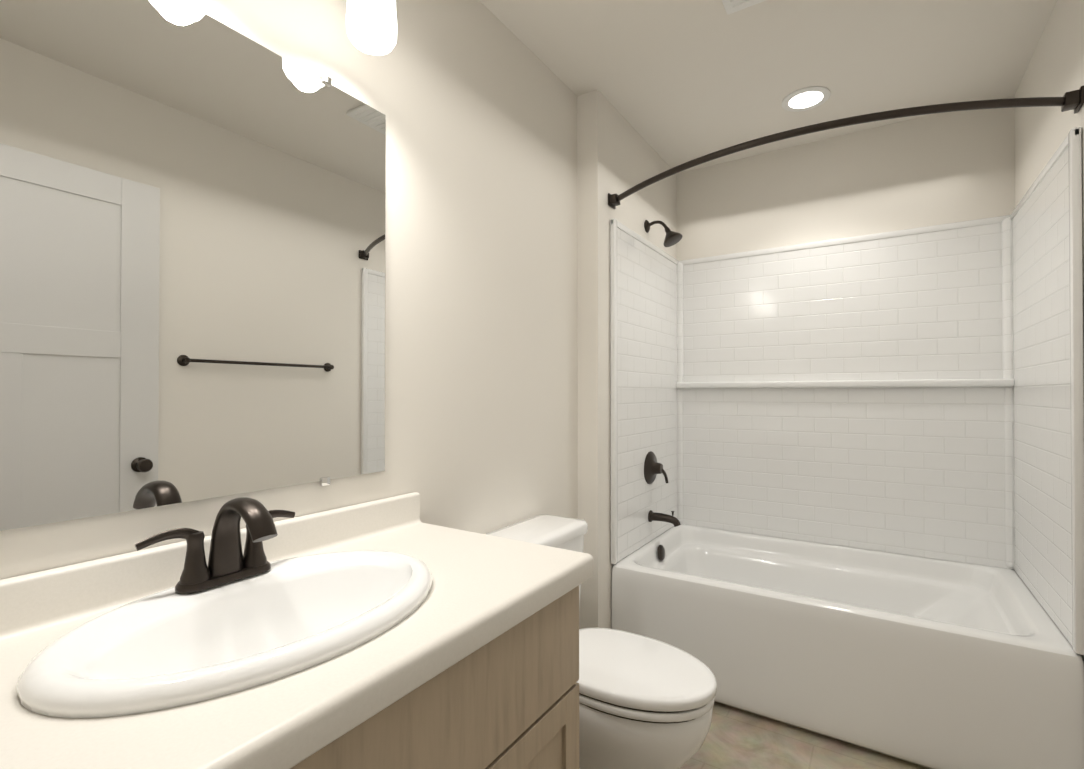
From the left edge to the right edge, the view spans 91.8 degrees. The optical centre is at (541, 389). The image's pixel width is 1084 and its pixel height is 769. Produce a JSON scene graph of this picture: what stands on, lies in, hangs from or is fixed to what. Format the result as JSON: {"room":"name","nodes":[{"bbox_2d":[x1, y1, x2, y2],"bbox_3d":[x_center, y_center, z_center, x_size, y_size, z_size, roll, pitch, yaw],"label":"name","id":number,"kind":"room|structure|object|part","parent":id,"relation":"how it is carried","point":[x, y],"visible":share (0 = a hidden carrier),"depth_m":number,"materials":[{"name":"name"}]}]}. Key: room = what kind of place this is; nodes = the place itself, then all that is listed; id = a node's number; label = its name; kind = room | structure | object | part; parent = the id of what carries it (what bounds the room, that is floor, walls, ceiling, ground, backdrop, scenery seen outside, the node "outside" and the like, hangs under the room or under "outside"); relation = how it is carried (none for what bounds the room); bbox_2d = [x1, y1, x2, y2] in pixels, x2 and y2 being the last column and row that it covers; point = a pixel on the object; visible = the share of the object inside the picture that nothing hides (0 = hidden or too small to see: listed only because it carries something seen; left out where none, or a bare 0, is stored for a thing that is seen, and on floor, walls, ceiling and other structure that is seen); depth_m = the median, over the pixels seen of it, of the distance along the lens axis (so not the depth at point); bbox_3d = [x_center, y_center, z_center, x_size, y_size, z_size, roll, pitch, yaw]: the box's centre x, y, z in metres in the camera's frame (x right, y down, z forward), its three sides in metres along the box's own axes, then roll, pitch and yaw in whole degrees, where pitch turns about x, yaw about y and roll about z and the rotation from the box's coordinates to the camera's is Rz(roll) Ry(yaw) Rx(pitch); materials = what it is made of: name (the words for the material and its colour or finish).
{"room":"bathroom","nodes":[
{"label":"bathroom","id":0,"kind":"room"},
{"bbox_2d":[0,0,577,579],"bbox_3d":[-0.717,-0.016,1.100,0.150,2.580,2.990,0,-1,33],"label":"wall","id":1,"kind":"structure","parent":0,"point":[474,102],"depth_m":1.66,"materials":[{"name":"white paint"}]},
{"bbox_2d":[0,0,385,530],"bbox_3d":[-0.673,-0.262,1.017,0.010,0.981,0.934,0,-1,33],"label":"mirror","id":2,"kind":"object","parent":1,"relation":"attached to","point":[192,253],"visible":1,"depth_m":0.99,"materials":[{"name":"clear glass"}]},
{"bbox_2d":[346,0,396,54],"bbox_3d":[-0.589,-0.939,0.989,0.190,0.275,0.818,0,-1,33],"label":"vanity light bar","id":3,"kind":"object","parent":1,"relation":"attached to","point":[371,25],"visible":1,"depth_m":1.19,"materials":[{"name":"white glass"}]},
{"bbox_2d":[577,89,675,628],"bbox_3d":[0.458,-0.002,2.829,0.250,2.580,1.190,0,-1,33],"label":"wall","id":4,"kind":"structure","parent":0,"point":[617,153],"depth_m":2.31,"materials":[{"name":"white paint"}]},
{"bbox_2d":[608,86,1083,208],"bbox_3d":[0.893,-0.853,1.873,1.523,0.052,0.286,0,-1,33],"label":"shower curtain rod","id":5,"kind":"object","parent":4,"relation":"attached to","point":[1071,100],"visible":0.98,"depth_m":1.64,"materials":[{"name":"black metal"}]},
{"bbox_2d":[479,0,1056,173],"bbox_3d":[0.352,-1.356,1.130,1.925,0.100,4.180,0,-1,33],"label":"ceiling","id":6,"kind":"structure","parent":0,"point":[675,83],"depth_m":2.06,"materials":[{"name":"white paint"}]},
{"bbox_2d":[722,0,765,14],"bbox_3d":[0.682,-1.292,1.601,0.300,0.018,0.300,0,-1,33],"label":"fan","id":7,"kind":"object","parent":6,"relation":"attached to","point":[731,6],"visible":1,"depth_m":1.75,"materials":[{"name":"white plastic"}]},
{"bbox_2d":[782,86,830,111],"bbox_3d":[1.177,-1.291,2.346,0.196,0.008,0.196,0,-1,33],"label":"recessed light","id":8,"kind":"object","parent":6,"relation":"in","point":[807,98],"visible":1,"depth_m":2.34,"materials":[{"name":"white plastic"}]},
{"bbox_2d":[680,702,929,768],"bbox_3d":[0.352,1.324,1.108,1.925,0.100,4.180,0,-1,33],"label":"floor","id":9,"kind":"structure","parent":0,"point":[736,738],"depth_m":1.87,"materials":[{"name":"tile"}]},
{"bbox_2d":[0,492,593,768],"bbox_3d":[-0.458,0.732,0.823,0.572,1.081,1.235,0,-1,33],"label":"bathroom vanity","id":10,"kind":"object","parent":9,"relation":"on","point":[394,632],"visible":1,"depth_m":0.84,"materials":[{"name":"white stone"}]},
{"bbox_2d":[135,497,294,592],"bbox_3d":[-0.530,0.269,0.930,0.167,0.153,0.276,0,-1,33],"label":"faucet","id":11,"kind":"object","parent":10,"relation":"on","point":[229,570],"depth_m":0.93,"materials":[{"name":"black metal"}]},
{"bbox_2d":[16,550,431,717],"bbox_3d":[-0.446,0.427,0.866,0.426,0.166,0.602,0,-1,33],"label":"sink","id":12,"kind":"object","parent":10,"relation":"in","point":[217,646],"depth_m":0.80,"materials":[{"name":"white ceramic"}]},
{"bbox_2d":[486,514,716,768],"bbox_3d":[0.174,0.879,1.655,0.729,0.800,0.488,0,-1,33],"label":"toilet","id":13,"kind":"object","parent":9,"relation":"on","point":[646,702],"visible":0.54,"depth_m":1.47,"materials":[{"name":"white ceramic"}]},
{"bbox_3d":[-0.041,0.502,1.796,0.217,0.045,0.488,0,-1,33],"label":"tank lid","id":14,"kind":"part","parent":13,"relation":"part of","materials":[{"name":"white ceramic"}]},
{"bbox_3d":[-0.042,0.710,1.796,0.200,0.370,0.468,0,-1,33],"label":"tank","id":15,"kind":"part","parent":13,"relation":"part of","materials":[{"name":"white ceramic"}]},
{"bbox_3d":[0.259,0.860,1.601,0.529,0.070,0.376,0,-1,33],"label":"seat","id":16,"kind":"part","parent":13,"relation":"part of","materials":[{"name":"white plastic"}]},
{"bbox_2d":[610,127,1083,768],"bbox_3d":[1.193,0.200,2.332,1.522,2.166,0.923,0,-1,33],"label":"bathtub","id":17,"kind":"object","parent":9,"relation":"on","point":[848,489],"visible":0.92,"depth_m":2.39,"materials":[{"name":"white plastic"}]},
{"bbox_2d":[676,96,1014,260],"bbox_3d":[1.549,-0.003,2.745,1.675,2.580,0.150,0,-1,33],"label":"wall","id":18,"kind":"structure","parent":0,"point":[941,168],"depth_m":2.64,"materials":[{"name":"white paint"}]},
{"bbox_2d":[1014,0,1083,661],"bbox_3d":[1.057,-0.020,0.575,0.150,2.580,4.030,0,-1,33],"label":"wall","id":19,"kind":"structure","parent":0,"point":[1055,67],"depth_m":1.83,"materials":[{"name":"white paint"}]}
]}

